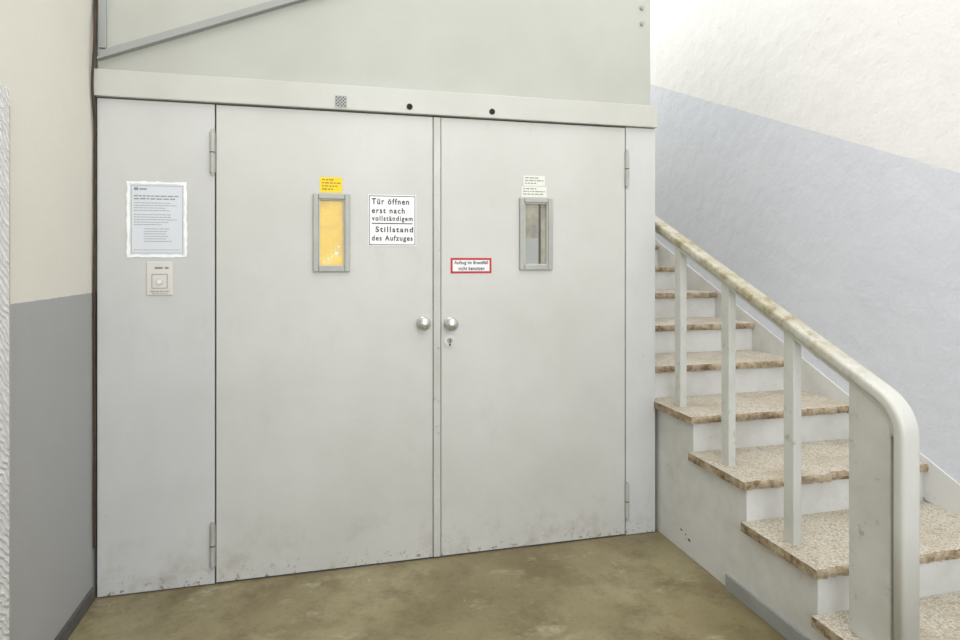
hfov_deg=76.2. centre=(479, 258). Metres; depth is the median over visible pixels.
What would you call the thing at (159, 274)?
panel
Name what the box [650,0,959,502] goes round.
wall
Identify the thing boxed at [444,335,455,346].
keyhole
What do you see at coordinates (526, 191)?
label
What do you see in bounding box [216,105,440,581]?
leaf
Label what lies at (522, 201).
window frame
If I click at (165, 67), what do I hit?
enclosure
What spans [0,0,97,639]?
wall
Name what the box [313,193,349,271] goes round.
window frame
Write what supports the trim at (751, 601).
attached to the staircase
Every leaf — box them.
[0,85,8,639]
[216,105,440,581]
[441,118,624,555]
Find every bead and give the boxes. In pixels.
[319,199,344,266]
[525,203,547,264]
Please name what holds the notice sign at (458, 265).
attached to the leaf at (533, 375)
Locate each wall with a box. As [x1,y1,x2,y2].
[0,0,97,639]
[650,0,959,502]
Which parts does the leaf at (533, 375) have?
knob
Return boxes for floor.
[68,529,786,639]
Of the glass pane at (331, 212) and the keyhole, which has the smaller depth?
the glass pane at (331, 212)
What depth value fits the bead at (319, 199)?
2.75 m
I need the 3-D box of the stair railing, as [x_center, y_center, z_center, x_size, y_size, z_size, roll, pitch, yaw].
[0.763,-0.137,3.953,0.068,2.739,4.383,0,0,-14]
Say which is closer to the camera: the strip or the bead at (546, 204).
the strip
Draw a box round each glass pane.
[320,201,344,266]
[525,204,545,263]
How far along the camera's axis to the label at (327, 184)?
2.75 m
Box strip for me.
[9,106,9,639]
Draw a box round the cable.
[91,0,96,548]
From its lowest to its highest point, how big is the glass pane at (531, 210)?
0.303 m
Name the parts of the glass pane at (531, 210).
car door edge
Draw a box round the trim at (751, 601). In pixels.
[725,574,809,639]
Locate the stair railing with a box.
[655,215,919,639]
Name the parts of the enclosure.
panel, hinge, hinge, lintel plate, panel, sill, hinge, hinge, frame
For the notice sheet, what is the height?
0.323 m
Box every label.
[320,177,341,192]
[521,186,546,197]
[523,175,544,185]
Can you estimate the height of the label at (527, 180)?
0.049 m
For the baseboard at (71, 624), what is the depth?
2.34 m
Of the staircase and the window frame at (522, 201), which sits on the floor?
the staircase
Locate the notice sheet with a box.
[126,181,186,257]
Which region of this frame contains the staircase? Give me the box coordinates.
[654,239,959,639]
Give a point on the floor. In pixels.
(643, 586)
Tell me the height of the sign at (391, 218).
0.234 m
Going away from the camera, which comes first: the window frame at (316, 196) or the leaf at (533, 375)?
the window frame at (316, 196)
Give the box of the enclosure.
[94,0,656,597]
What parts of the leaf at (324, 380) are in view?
knob, meeting strip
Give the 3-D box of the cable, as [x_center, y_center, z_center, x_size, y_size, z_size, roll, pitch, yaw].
[-1.579,-0.995,2.504,0.022,4.370,0.041,0,0,-35]
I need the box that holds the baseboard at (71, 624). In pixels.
[54,587,94,639]
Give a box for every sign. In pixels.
[368,194,415,245]
[451,258,490,272]
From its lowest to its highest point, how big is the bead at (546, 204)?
0.303 m
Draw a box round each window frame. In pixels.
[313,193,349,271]
[519,197,552,269]

